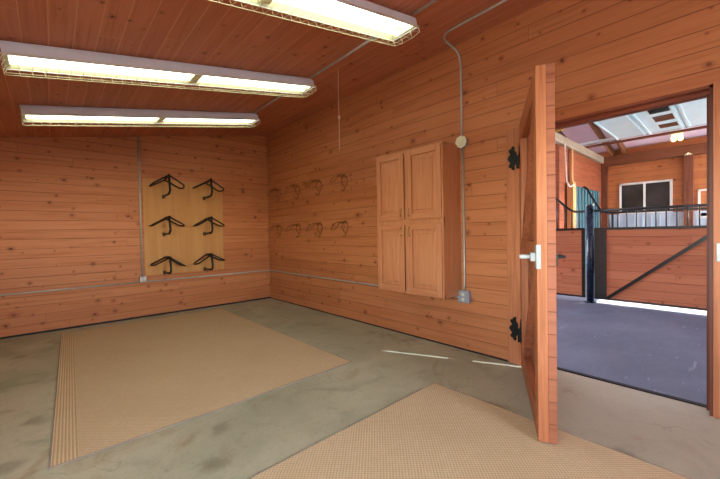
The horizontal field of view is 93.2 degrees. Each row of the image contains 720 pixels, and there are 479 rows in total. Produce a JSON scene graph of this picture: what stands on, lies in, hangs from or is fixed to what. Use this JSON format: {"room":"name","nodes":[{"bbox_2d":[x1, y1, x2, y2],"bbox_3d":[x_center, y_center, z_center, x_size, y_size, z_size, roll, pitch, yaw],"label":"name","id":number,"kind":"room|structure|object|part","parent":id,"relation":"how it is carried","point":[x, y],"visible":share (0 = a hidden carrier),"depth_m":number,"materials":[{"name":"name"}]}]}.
{"room":"farm building","nodes":[
{"label":"farm building","id":0,"kind":"room"},
{"bbox_2d":[0,135,270,336],"bbox_3d":[-3.425,-0.374,5.033,4.450,3.094,0.120,-2,1,-42],"label":"wall","id":1,"kind":"structure","parent":0,"point":[69,206],"depth_m":4.80,"materials":[{"name":"brown wood"}]},
{"bbox_2d":[0,282,139,295],"bbox_3d":[-4.085,0.663,4.333,2.180,0.021,0.021,-2,1,-42],"label":"conduit","id":2,"kind":"object","parent":1,"relation":"attached to","point":[129,282],"visible":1,"depth_m":4.50,"materials":[{"name":"grey metal"}]},
{"bbox_2d":[0,297,269,338],"bbox_3d":[-3.300,1.158,5.061,4.296,0.024,0.007,-2,1,-42],"label":"baseboard","id":3,"kind":"structure","parent":1,"relation":"attached to","point":[25,334],"depth_m":4.92,"materials":[{"name":"black rubber"}]},
{"bbox_2d":[137,137,142,275],"bbox_3d":[-3.272,-0.487,5.072,0.024,2.071,0.024,-1,1,-20],"label":"conduit","id":4,"kind":"object","parent":1,"relation":"attached to","point":[138,147],"visible":1,"depth_m":5.07,"materials":[{"name":"grey metal"}]},
{"bbox_2d":[139,276,146,282],"bbox_3d":[-3.238,0.591,5.086,0.090,0.090,0.053,-2,1,-42],"label":"outlet box","id":5,"kind":"object","parent":1,"relation":"attached to","point":[141,278],"visible":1,"depth_m":5.06,"materials":[{"name":"silver metal"}]},
{"bbox_2d":[143,178,223,274],"bbox_3d":[-2.807,-0.204,5.502,1.168,1.457,0.014,-2,1,-42],"label":"plywood panel","id":6,"kind":"object","parent":1,"relation":"attached to","point":[186,244],"visible":0.96,"depth_m":5.45,"materials":[{"name":"beige wood"}]},
{"bbox_2d":[149,174,184,198],"bbox_3d":[-2.918,-0.801,5.135,0.466,0.335,0.379,-2,1,-42],"label":"rack","id":7,"kind":"object","parent":6,"relation":"attached to","point":[168,176],"visible":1,"depth_m":5.04,"materials":[{"name":"black metal"}]},
{"bbox_3d":[-2.908,-0.799,5.131,0.041,0.302,0.360,-2,1,-42],"label":"arm","id":8,"kind":"part","parent":7,"relation":"part of","materials":[{"name":"black metal"}]},
{"bbox_2d":[150,215,184,235],"bbox_3d":[-2.915,-0.201,5.139,0.465,0.305,0.379,-2,1,-42],"label":"rack","id":9,"kind":"object","parent":6,"relation":"attached to","point":[169,217],"visible":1,"depth_m":5.03,"materials":[{"name":"black metal"}]},
{"bbox_3d":[-2.905,-0.200,5.135,0.041,0.272,0.360,-2,1,-42],"label":"arm","id":10,"kind":"part","parent":9,"relation":"part of","materials":[{"name":"black metal"}]},
{"bbox_2d":[150,256,185,274],"bbox_3d":[-2.908,0.396,5.146,0.464,0.295,0.379,-2,1,-42],"label":"rack","id":11,"kind":"object","parent":6,"relation":"attached to","point":[170,258],"visible":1,"depth_m":5.06,"materials":[{"name":"black metal"}]},
{"bbox_3d":[-2.898,0.397,5.142,0.041,0.262,0.360,-2,1,-42],"label":"arm","id":12,"kind":"part","parent":11,"relation":"part of","materials":[{"name":"black metal"}]},
{"bbox_2d":[193,178,223,199],"bbox_3d":[-2.475,-0.814,5.537,0.465,0.315,0.379,-2,1,-42],"label":"rack","id":13,"kind":"object","parent":6,"relation":"attached to","point":[209,180],"visible":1,"depth_m":5.43,"materials":[{"name":"black metal"}]},
{"bbox_3d":[-2.465,-0.812,5.532,0.041,0.282,0.360,-2,1,-42],"label":"arm","id":14,"kind":"part","parent":13,"relation":"part of","materials":[{"name":"black metal"}]},
{"bbox_2d":[193,253,224,270],"bbox_3d":[-2.467,0.369,5.545,0.465,0.305,0.379,-2,1,-42],"label":"rack","id":15,"kind":"object","parent":6,"relation":"attached to","point":[211,255],"visible":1,"depth_m":5.47,"materials":[{"name":"black metal"}]},
{"bbox_3d":[-2.457,0.370,5.541,0.041,0.272,0.360,-2,1,-42],"label":"arm","id":16,"kind":"part","parent":15,"relation":"part of","materials":[{"name":"black metal"}]},
{"bbox_2d":[193,216,224,235],"bbox_3d":[-2.470,-0.216,5.542,0.465,0.305,0.379,-2,1,-42],"label":"rack","id":17,"kind":"object","parent":6,"relation":"attached to","point":[211,218],"visible":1,"depth_m":5.46,"materials":[{"name":"black metal"}]},
{"bbox_3d":[-2.460,-0.215,5.537,0.041,0.272,0.360,-2,1,-42],"label":"arm","id":18,"kind":"part","parent":17,"relation":"part of","materials":[{"name":"black metal"}]},
{"bbox_2d":[266,135,269,268],"bbox_3d":[-1.742,-0.699,6.460,0.010,2.531,0.012,-2,1,-42],"label":"trim","id":19,"kind":"structure","parent":1,"relation":"attached to","point":[266,135],"depth_m":6.46,"materials":[{"name":"brown wood"}]},
{"bbox_2d":[0,0,545,137],"bbox_3d":[-0.643,-1.524,1.918,4.450,0.885,8.470,-2,1,-42],"label":"ceiling","id":20,"kind":"structure","parent":0,"point":[200,32],"depth_m":2.93,"materials":[{"name":"brown wood"}]},
{"bbox_2d":[19,105,260,126],"bbox_3d":[-2.380,-1.452,4.089,2.423,0.604,0.278,-2,1,-42],"label":"fluorescent light","id":21,"kind":"object","parent":20,"relation":"attached to","point":[32,114],"visible":1,"depth_m":3.81,"materials":[{"name":"white plastic"}]},
{"bbox_2d":[0,40,316,97],"bbox_3d":[-1.456,-1.445,3.031,2.423,0.604,0.278,-2,1,-42],"label":"fluorescent light","id":22,"kind":"object","parent":20,"relation":"attached to","point":[18,56],"visible":1,"depth_m":2.70,"materials":[{"name":"white plastic"}]},
{"bbox_2d":[253,93,286,113],"bbox_3d":[-1.087,-1.761,4.314,0.021,0.021,1.153,-2,1,-42],"label":"conduit","id":23,"kind":"object","parent":20,"relation":"attached to","point":[283,94],"visible":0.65,"depth_m":4.37,"materials":[{"name":"grey metal"}]},
{"bbox_2d":[209,0,419,45],"bbox_3d":[-0.505,-1.443,1.982,2.423,0.604,0.278,-2,1,-42],"label":"fluorescent light","id":24,"kind":"object","parent":20,"relation":"attached to","point":[365,17],"visible":1,"depth_m":2.37,"materials":[{"name":"white plastic"}]},
{"bbox_3d":[0.360,-1.720,2.765,0.004,0.110,0.256,-16,11,-41],"label":"plate","id":25,"kind":"part","parent":24,"relation":"part of","materials":[{"name":"grey ceramic"}]},
{"bbox_2d":[338,79,339,149],"bbox_3d":[-0.228,-1.387,3.652,0.027,0.852,0.028,-2,1,-42],"label":"pull cord","id":26,"kind":"object","parent":20,"relation":"hanging from","point":[338,79],"visible":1,"depth_m":3.65,"materials":[{"name":"fabric"}]},
{"bbox_2d":[311,37,376,77],"bbox_3d":[-0.139,-1.759,3.268,0.021,0.021,1.161,-2,1,-42],"label":"conduit","id":27,"kind":"object","parent":20,"relation":"attached to","point":[373,38],"visible":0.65,"depth_m":3.27,"materials":[{"name":"grey metal"}]},
{"bbox_2d":[413,0,437,14],"bbox_3d":[1.272,-1.757,1.710,0.021,0.021,2.534,-2,1,-42],"label":"conduit","id":28,"kind":"object","parent":20,"relation":"attached to","point":[432,1],"visible":1,"depth_m":2.57,"materials":[{"name":"grey metal"}]},
{"bbox_2d":[443,0,507,135],"bbox_3d":[2.084,-1.447,1.652,0.370,0.878,4.101,-2,1,-37],"label":"conduit","id":29,"kind":"object","parent":20,"relation":"attached to","point":[502,1],"visible":0.99,"depth_m":3.25,"materials":[{"name":"grey metal"}]},
{"bbox_2d":[0,284,719,478],"bbox_3d":[1.363,1.142,5.243,11.750,0.120,12.400,-2,1,-42],"label":"floor","id":30,"kind":"structure","parent":0,"point":[242,440],"depth_m":2.53,"materials":[{"name":"concrete"}]},
{"bbox_2d":[49,308,351,468],"bbox_3d":[-1.948,1.164,3.684,2.079,0.016,3.294,-2,1,-42],"label":"rug","id":31,"kind":"object","parent":30,"relation":"on","point":[119,384],"visible":1,"depth_m":2.98,"materials":[{"name":"wicker"}]},
{"bbox_2d":[248,383,690,478],"bbox_3d":[0.590,1.172,0.650,2.748,0.019,3.040,-2,1,-42],"label":"rug","id":32,"kind":"object","parent":30,"relation":"on","point":[436,431],"visible":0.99,"depth_m":1.85,"materials":[{"name":"wicker"}]},
{"bbox_2d":[567,182,575,227],"bbox_3d":[4.138,-0.053,6.656,0.180,2.120,0.110,-2,1,-42],"label":"column","id":33,"kind":"structure","parent":30,"relation":"on","point":[571,191],"depth_m":6.59,"materials":[{"name":"brown wood"}]},
{"bbox_2d":[570,148,572,181],"bbox_3d":[4.212,-0.397,6.770,0.080,2.800,0.040,-2,1,-42],"label":"column","id":34,"kind":"structure","parent":30,"relation":"on","point":[571,149],"depth_m":6.73,"materials":[{"name":"brown wood"}]},
{"bbox_2d":[555,132,603,163],"bbox_3d":[4.710,-1.892,7.236,3.540,0.155,0.065,-2,1,-42],"label":"beam","id":35,"kind":"structure","parent":34,"relation":"on","point":[559,139],"depth_m":6.99,"materials":[{"name":"beige wood"}]},
{"bbox_2d":[564,139,574,186],"bbox_3d":[3.976,-1.439,6.449,0.308,0.897,0.048,-2,1,-28],"label":"rope","id":36,"kind":"object","parent":35,"relation":"hanging from","point":[564,139],"visible":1,"depth_m":6.38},
{"bbox_2d":[584,204,596,302],"bbox_3d":[3.794,0.229,5.616,0.170,1.614,0.170,-2,1,-42],"label":"gate post","id":37,"kind":"object","parent":30,"relation":"on","point":[589,207],"visible":1,"depth_m":5.58,"materials":[{"name":"black metal"}]},
{"bbox_2d":[556,197,585,297],"bbox_3d":[3.284,0.029,6.183,0.060,1.874,1.385,-2,1,-42],"label":"gate","id":38,"kind":"object","parent":37,"relation":"attached to","point":[570,242],"visible":0.41,"depth_m":5.82,"materials":[{"name":"brown wood"}]},
{"bbox_3d":[3.292,0.390,6.191,0.036,1.110,1.345,-2,1,-42],"label":"wood panel","id":39,"kind":"part","parent":38,"relation":"part of","materials":[{"name":"brown wood"}]},
{"bbox_3d":[3.272,-0.679,6.171,0.040,0.458,1.385,-2,1,-42],"label":"rail","id":40,"kind":"part","parent":38,"relation":"part of","materials":[{"name":"black metal"}]},
{"bbox_3d":[3.291,0.385,6.190,0.060,1.160,1.385,-2,1,-42],"label":"steel frame","id":41,"kind":"part","parent":38,"relation":"part of","materials":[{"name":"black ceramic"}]},
{"bbox_3d":[3.794,0.241,5.617,0.104,1.589,0.104,-2,1,-42],"label":"post","id":42,"kind":"part","parent":37,"relation":"part of","materials":[{"name":"black metal"}]},
{"bbox_2d":[594,203,706,310],"bbox_3d":[4.339,0.240,5.027,0.060,1.455,1.485,-2,1,-42],"label":"gate","id":43,"kind":"object","parent":37,"relation":"attached to","point":[666,265],"visible":0.94,"depth_m":5.03,"materials":[{"name":"brown wood"}]},
{"bbox_3d":[4.326,-0.468,5.015,0.042,0.040,1.485,-2,1,-42],"label":"rail","id":44,"kind":"part","parent":43,"relation":"part of","materials":[{"name":"black metal"}]},
{"bbox_3d":[4.343,0.392,5.031,0.036,1.110,1.445,-2,1,-42],"label":"wood panel","id":45,"kind":"part","parent":43,"relation":"part of","materials":[{"name":"brown wood"}]},
{"bbox_2d":[601,166,607,226],"bbox_3d":[6.043,-0.429,8.405,0.090,2.740,0.125,-2,1,-42],"label":"column","id":46,"kind":"structure","parent":30,"relation":"on","point":[604,170],"depth_m":8.36,"materials":[{"name":"brown wood"}]},
{"bbox_2d":[583,186,706,226],"bbox_3d":[6.157,-0.069,5.679,0.044,2.121,4.212,-2,1,-42],"label":"fence","id":47,"kind":"object","parent":30,"relation":"on","point":[584,187],"visible":0.65,"depth_m":6.62,"materials":[{"name":"black metal"}]},
{"bbox_3d":[5.092,0.228,6.866,0.038,1.524,0.040,-2,1,-42],"label":"fence post","id":48,"kind":"part","parent":47,"relation":"part of","materials":[{"name":"black metal"}]},
{"bbox_2d":[684,155,693,225],"bbox_3d":[7.036,-0.425,7.294,0.110,2.735,0.145,-2,1,-42],"label":"column","id":49,"kind":"structure","parent":30,"relation":"on","point":[688,159],"depth_m":7.24,"materials":[{"name":"brown wood"}]},
{"bbox_2d":[267,0,719,359],"bbox_3d":[1.077,-0.436,3.478,0.137,3.110,8.470,-2,1,-42],"label":"wall","id":50,"kind":"structure","parent":0,"point":[605,54],"depth_m":3.38,"materials":[{"name":"brown wood"}]},
{"bbox_2d":[147,270,457,297],"bbox_3d":[-1.101,0.610,4.292,2.030,0.021,4.069,-2,1,-42],"label":"conduit","id":51,"kind":"object","parent":50,"relation":"attached to","point":[260,270],"visible":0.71,"depth_m":5.43,"materials":[{"name":"grey metal"}]},
{"bbox_2d":[273,178,350,194],"bbox_3d":[-0.861,-0.827,5.493,0.013,0.024,2.200,-2,1,-42],"label":"rail","id":52,"kind":"object","parent":50,"relation":"attached to","point":[350,178],"visible":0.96,"depth_m":5.30,"materials":[{"name":"brown wood"}]},
{"bbox_2d":[266,188,280,201],"bbox_3d":[-1.557,-0.797,6.075,0.246,0.243,0.150,-2,1,-42],"label":"bracket","id":53,"kind":"object","parent":52,"relation":"attached to","point":[278,189],"visible":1,"depth_m":6.10,"materials":[{"name":"metal"}]},
{"bbox_2d":[285,184,299,198],"bbox_3d":[-1.128,-0.796,5.601,0.246,0.243,0.150,-2,1,-42],"label":"bracket","id":54,"kind":"object","parent":52,"relation":"attached to","point":[290,184],"visible":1,"depth_m":5.63,"materials":[{"name":"metal"}]},
{"bbox_2d":[305,179,321,194],"bbox_3d":[-0.718,-0.796,5.149,0.246,0.243,0.150,-2,1,-42],"label":"bracket","id":55,"kind":"object","parent":52,"relation":"attached to","point":[311,179],"visible":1,"depth_m":5.18,"materials":[{"name":"metal"}]},
{"bbox_2d":[330,174,347,190],"bbox_3d":[-0.309,-0.795,4.697,0.246,0.243,0.150,-2,1,-42],"label":"bracket","id":56,"kind":"object","parent":52,"relation":"attached to","point":[337,174],"visible":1,"depth_m":4.73,"materials":[{"name":"metal"}]},
{"bbox_2d":[274,225,351,229],"bbox_3d":[-0.850,-0.183,5.504,0.013,0.024,2.200,-2,1,-42],"label":"rail","id":57,"kind":"object","parent":50,"relation":"attached to","point":[350,225],"visible":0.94,"depth_m":5.30,"materials":[{"name":"brown wood"}]},
{"bbox_2d":[285,223,300,236],"bbox_3d":[-1.116,-0.151,5.612,0.246,0.243,0.150,-2,1,-42],"label":"bracket","id":58,"kind":"object","parent":57,"relation":"attached to","point":[298,223],"visible":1,"depth_m":5.64,"materials":[{"name":"metal"}]},
{"bbox_2d":[306,222,322,236],"bbox_3d":[-0.707,-0.151,5.160,0.246,0.243,0.150,-2,1,-42],"label":"bracket","id":59,"kind":"object","parent":57,"relation":"attached to","point":[317,224],"visible":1,"depth_m":5.18,"materials":[{"name":"metal"}]},
{"bbox_2d":[331,220,347,236],"bbox_3d":[-0.297,-0.150,4.708,0.246,0.243,0.150,-2,1,-42],"label":"bracket","id":60,"kind":"object","parent":57,"relation":"attached to","point":[342,222],"visible":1,"depth_m":4.74,"materials":[{"name":"metal"}]},
{"bbox_2d":[270,297,507,361],"bbox_3d":[-0.174,1.111,4.810,0.005,0.014,4.577,-2,1,-42],"label":"baseboard","id":61,"kind":"structure","parent":50,"relation":"attached to","point":[270,297],"depth_m":3.99,"materials":[{"name":"black rubber"}]},
{"bbox_2d":[376,141,461,298],"bbox_3d":[0.593,-0.185,3.658,0.352,1.505,0.887,-2,1,-42],"label":"upper cabinet","id":62,"kind":"object","parent":50,"relation":"attached to","point":[419,194],"visible":0.99,"depth_m":3.44,"materials":[{"name":"brown wood"}]},
{"bbox_3d":[0.323,-0.886,3.724,0.018,0.056,0.278,-2,1,-42],"label":"rail","id":63,"kind":"part","parent":62,"relation":"part of","materials":[{"name":"brown wood"}]},
{"bbox_3d":[0.336,-0.128,3.737,0.018,0.056,0.278,-2,1,-42],"label":"rail","id":64,"kind":"part","parent":62,"relation":"part of","materials":[{"name":"brown wood"}]},
{"bbox_3d":[0.329,-0.561,3.729,0.018,0.707,0.390,-2,1,-42],"label":"door","id":65,"kind":"part","parent":62,"relation":"part of","materials":[{"name":"brown wood"}]},
{"bbox_3d":[0.335,-0.236,3.735,0.018,0.056,0.278,-2,1,-42],"label":"rail","id":66,"kind":"part","parent":62,"relation":"part of","materials":[{"name":"brown wood"}]},
{"bbox_3d":[0.329,-0.561,3.730,0.014,0.595,0.278,-2,1,-42],"label":"panel","id":67,"kind":"part","parent":62,"relation":"part of","materials":[{"name":"brown wood"}]},
{"bbox_3d":[0.348,0.522,3.749,0.018,0.056,0.278,-2,1,-42],"label":"rail","id":68,"kind":"part","parent":62,"relation":"part of","materials":[{"name":"brown wood"}]},
{"bbox_3d":[0.343,0.197,3.744,0.014,0.594,0.278,-2,1,-42],"label":"panel","id":69,"kind":"part","parent":62,"relation":"part of","materials":[{"name":"brown wood"}]},
{"bbox_3d":[0.342,0.197,3.743,0.018,0.706,0.390,-2,1,-42],"label":"door","id":70,"kind":"part","parent":62,"relation":"part of","materials":[{"name":"brown wood"}]},
{"bbox_3d":[0.626,-0.886,3.389,0.018,0.056,0.302,-2,1,-42],"label":"rail","id":71,"kind":"part","parent":62,"relation":"part of","materials":[{"name":"brown wood"}]},
{"bbox_3d":[0.632,-0.560,3.394,0.018,0.707,0.414,-2,1,-42],"label":"door","id":72,"kind":"part","parent":62,"relation":"part of","materials":[{"name":"brown wood"}]},
{"bbox_3d":[0.638,-0.235,3.400,0.018,0.056,0.302,-2,1,-42],"label":"rail","id":73,"kind":"part","parent":62,"relation":"part of","materials":[{"name":"brown wood"}]},
{"bbox_3d":[0.633,-0.561,3.395,0.014,0.595,0.302,-2,1,-42],"label":"panel","id":74,"kind":"part","parent":62,"relation":"part of","materials":[{"name":"brown wood"}]},
{"bbox_3d":[0.640,-0.127,3.402,0.018,0.056,0.302,-2,1,-42],"label":"rail","id":75,"kind":"part","parent":62,"relation":"part of","materials":[{"name":"brown wood"}]},
{"bbox_3d":[0.652,0.523,3.414,0.018,0.056,0.302,-2,1,-42],"label":"rail","id":76,"kind":"part","parent":62,"relation":"part of","materials":[{"name":"brown wood"}]},
{"bbox_3d":[0.646,0.198,3.409,0.014,0.594,0.302,-2,1,-42],"label":"panel","id":77,"kind":"part","parent":62,"relation":"part of","materials":[{"name":"brown wood"}]},
{"bbox_3d":[0.646,0.198,3.408,0.018,0.706,0.414,-2,1,-42],"label":"door","id":78,"kind":"part","parent":62,"relation":"part of","materials":[{"name":"brown wood"}]},
{"bbox_2d":[455,136,467,147],"bbox_3d":[1.013,-0.967,3.385,0.057,0.124,0.124,-2,1,-42],"label":"junction box","id":79,"kind":"object","parent":50,"relation":"attached to","point":[461,141],"visible":1,"depth_m":3.37,"materials":[{"name":"beige plastic"}]},
{"bbox_2d":[462,148,465,290],"bbox_3d":[1.034,-0.194,3.406,0.027,1.431,0.022,-1,1,-20],"label":"conduit","id":80,"kind":"object","parent":50,"relation":"attached to","point":[463,187],"visible":0.96,"depth_m":3.40,"materials":[{"name":"grey metal"}]},
{"bbox_2d":[458,290,470,303],"bbox_3d":[1.044,0.571,3.407,0.060,0.120,0.120,-2,1,-42],"label":"outlet box","id":81,"kind":"object","parent":50,"relation":"attached to","point":[464,296],"visible":1,"depth_m":3.38,"materials":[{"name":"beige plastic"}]},
{"bbox_3d":[1.026,0.571,3.392,0.005,0.112,0.112,-2,1,-42],"label":"plate","id":82,"kind":"part","parent":81,"relation":"part of","materials":[{"name":"grey metal"}]},
{"bbox_2d":[508,146,516,170],"bbox_3d":[1.352,-0.718,3.001,0.038,0.216,0.118,-2,1,-42],"label":"hinge plate","id":83,"kind":"object","parent":50,"relation":"attached to","point":[512,157],"visible":0.82,"depth_m":3.02,"materials":[{"name":"black metal"}]},
{"bbox_2d":[506,128,520,364],"bbox_3d":[1.379,0.068,3.048,0.026,2.098,0.118,-2,1,-42],"label":"trim","id":84,"kind":"structure","parent":50,"relation":"attached to","point":[512,135],"depth_m":3.04,"materials":[{"name":"brown wood"}]},
{"bbox_2d":[509,317,519,340],"bbox_3d":[1.379,0.796,3.027,0.038,0.216,0.118,-2,1,-42],"label":"hinge plate","id":85,"kind":"object","parent":50,"relation":"attached to","point":[514,327],"visible":0.8,"depth_m":3.04,"materials":[{"name":"black metal"}]},
{"bbox_2d":[516,63,565,443],"bbox_3d":[1.220,0.074,2.421,0.237,2.085,1.170,-1,1,21],"label":"door","id":86,"kind":"structure","parent":50,"relation":"in","point":[535,159],"depth_m":1.89,"materials":[{"name":"brown wood"}]},
{"bbox_3d":[1.359,-0.717,2.912,0.011,0.216,0.078,-1,1,21],"label":"hinge plate","id":87,"kind":"part","parent":86,"relation":"part of","materials":[{"name":"black metal"}]},
{"bbox_3d":[1.386,0.798,2.938,0.011,0.216,0.078,-1,1,21],"label":"hinge plate","id":88,"kind":"part","parent":86,"relation":"part of","materials":[{"name":"black metal"}]},
{"bbox_3d":[1.194,-0.898,2.402,0.051,0.140,0.895,-1,1,21],"label":"rail","id":89,"kind":"part","parent":86,"relation":"part of","materials":[{"name":"brown wood"}]},
{"bbox_3d":[1.212,0.075,2.419,0.051,0.140,0.895,-1,1,21],"label":"rail","id":90,"kind":"part","parent":86,"relation":"part of","materials":[{"name":"brown wood"}]},
{"bbox_3d":[1.229,1.042,2.436,0.051,0.150,0.895,-1,1,21],"label":"rail","id":91,"kind":"part","parent":86,"relation":"part of","materials":[{"name":"brown wood"}]},
{"bbox_3d":[0.990,0.096,1.891,0.023,0.135,0.014,-1,1,21],"label":"latch plate","id":92,"kind":"part","parent":86,"relation":"part of","materials":[{"name":"metal"}]},
{"bbox_3d":[1.118,0.108,1.907,0.060,0.075,0.070,-1,1,21],"label":"handle","id":93,"kind":"part","parent":86,"relation":"part of","materials":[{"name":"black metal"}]},
{"bbox_2d":[557,367,706,407],"bbox_3d":[1.945,1.122,2.684,0.042,0.030,1.175,-2,1,-42],"label":"threshold","id":94,"kind":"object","parent":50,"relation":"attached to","point":[558,368],"depth_m":2.53,"materials":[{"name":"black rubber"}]},
{"bbox_2d":[555,85,711,130],"bbox_3d":[1.855,-0.949,2.600,0.137,0.042,1.175,-2,1,-42],"label":"trim","id":95,"kind":"structure","parent":50,"relation":"attached to","point":[702,92],"depth_m":2.43,"materials":[{"name":"brown wood"}]},
{"bbox_2d":[707,84,713,416],"bbox_3d":[2.256,0.075,2.195,0.137,2.090,0.034,-2,1,-42],"label":"trim","id":96,"kind":"structure","parent":50,"relation":"attached to","point":[710,96],"depth_m":2.15,"materials":[{"name":"brown wood"}]},
{"bbox_2d":[713,80,719,418],"bbox_3d":[2.254,0.069,2.082,0.026,2.098,0.130,-2,1,-42],"label":"trim","id":97,"kind":"structure","parent":50,"relation":"attached to","point":[716,91],"depth_m":2.11,"materials":[{"name":"brown wood"}]},
{"bbox_2d":[716,243,719,261],"bbox_3d":[2.232,0.080,2.103,0.034,0.115,0.046,-2,1,-42],"label":"strike plate","id":98,"kind":"object","parent":50,"relation":"attached to","point":[717,244],"visible":1,"depth_m":2.10,"materials":[{"name":"metal"}]},
{"bbox_2d":[555,143,601,227],"bbox_3d":[4.858,-0.392,7.510,3.050,2.940,0.130,-2,1,-42],"label":"wall","id":99,"kind":"structure","parent":0,"point":[586,171],"depth_m":6.82,"materials":[{"name":"brown wood"}]},
{"bbox_2d":[576,186,598,283],"bbox_3d":[5.109,-0.078,7.617,1.850,2.100,0.040,-2,1,-42],"label":"panel","id":100,"kind":"object","parent":99,"relation":"attached to","point":[583,197],"visible":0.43,"depth_m":7.40,"materials":[{"name":"teal paint"}]},
{"bbox_2d":[562,124,706,152],"bbox_3d":[3.021,-2.481,6.740,7.500,0.948,12.400,-2,1,-42],"label":"ceiling","id":101,"kind":"structure","parent":0,"point":[583,133],"depth_m":7.68,"materials":[{"name":"pink paint"}]},
{"bbox_2d":[588,123,613,155],"bbox_3d":[4.852,-2.395,7.091,3.480,0.918,0.040,-2,1,-42],"label":"beam","id":102,"kind":"structure","parent":101,"relation":"attached to","point":[595,128],"depth_m":7.45,"materials":[{"name":"brown wood"}]},
{"bbox_2d":[614,139,625,153],"bbox_3d":[5.007,-2.394,6.920,3.480,0.918,0.040,-2,1,-42],"label":"beam","id":103,"kind":"structure","parent":101,"relation":"attached to","point":[621,146],"depth_m":7.81,"materials":[{"name":"brown wood"}]},
{"bbox_2d":[578,124,704,145],"bbox_3d":[6.135,-2.046,5.852,0.050,0.060,6.300,-2,1,-42],"label":"door track","id":104,"kind":"object","parent":101,"relation":"attached to","point":[611,138],"visible":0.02,"depth_m":7.01,"materials":[{"name":"grey metal"}]},
{"bbox_2d":[593,98,706,139],"bbox_3d":[5.287,-2.000,5.262,1.990,0.070,2.553,-2,1,-42],"label":"door","id":105,"kind":"structure","parent":104,"relation":"attached to","point":[692,113],"depth_m":5.70,"materials":[{"name":"white paint"}]},
{"bbox_2d":[584,125,706,147],"bbox_3d":[6.259,-2.070,6.369,0.060,0.045,6.900,-2,1,-42],"label":"beam","id":106,"kind":"structure","parent":101,"relation":"attached to","point":[705,126],"depth_m":6.84,"materials":[{"name":"brown wood"}]},
{"bbox_2d":[671,128,683,141],"bbox_3d":[6.292,-2.155,6.762,0.180,0.400,0.180,-2,1,-42],"label":"lamp","id":107,"kind":"object","parent":101,"relation":"attached to","point":[680,136],"visible":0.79,"depth_m":6.73,"materials":[{"name":"white glass"}]},
{"bbox_3d":[6.261,-2.021,6.802,0.072,0.132,0.072,-2,1,-42],"label":"bulb","id":108,"kind":"part","parent":107,"relation":"part of","materials":[{"name":"white glass"}]},
{"bbox_3d":[6.328,-2.021,6.728,0.072,0.132,0.072,-2,1,-42],"label":"bulb","id":109,"kind":"part","parent":107,"relation":"part of","materials":[{"name":"white glass"}]},
{"bbox_2d":[597,136,706,214],"bbox_3d":[5.595,-0.563,9.075,0.150,3.200,12.400,-2,1,-42],"label":"wall","id":110,"kind":"structure","parent":0,"point":[671,168],"depth_m":7.65,"materials":[{"name":"brown wood"}]},
{"bbox_2d":[619,179,672,213],"bbox_3d":[6.567,-0.969,7.856,0.044,0.730,0.950,-2,1,-42],"label":"window","id":111,"kind":"structure","parent":110,"relation":"in","point":[657,192],"depth_m":7.83,"materials":[{"name":"white plastic"}]},
{"bbox_3d":[6.413,-0.969,8.024,0.006,0.640,0.405,-2,1,-42],"label":"pane","id":112,"kind":"part","parent":111,"relation":"part of","materials":[{"name":"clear glass"}]},
{"bbox_3d":[6.718,-0.969,7.694,0.006,0.640,0.415,-2,1,-42],"label":"pane","id":113,"kind":"part","parent":111,"relation":"part of","materials":[{"name":"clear glass"}]},
{"bbox_2d":[601,142,706,166],"bbox_3d":[7.692,-1.898,6.493,0.140,0.215,5.160,-2,1,-42],"label":"beam","id":114,"kind":"structure","parent":110,"relation":"attached to","point":[699,148],"depth_m":7.59,"materials":[{"name":"brown wood"}]},
{"bbox_2d":[610,211,706,226],"bbox_3d":[7.809,0.170,6.521,0.036,1.545,5.040,-2,1,-42],"label":"wainscot","id":115,"kind":"structure","parent":110,"relation":"attached to","point":[671,216],"depth_m":7.70,"materials":[{"name":"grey metal"}]},
{"bbox_2d":[698,189,706,217],"bbox_3d":[7.408,-0.758,6.939,0.040,0.600,0.750,-2,1,-42],"label":"window","id":116,"kind":"structure","parent":110,"relation":"in","point":[702,193],"depth_m":7.16,"materials":[{"name":"white plastic"}]},
{"bbox_3d":[7.409,-0.758,6.940,0.006,0.540,0.680,-2,1,-42],"label":"pane","id":117,"kind":"part","parent":116,"relation":"part of","materials":[{"name":"glass"}]}
]}

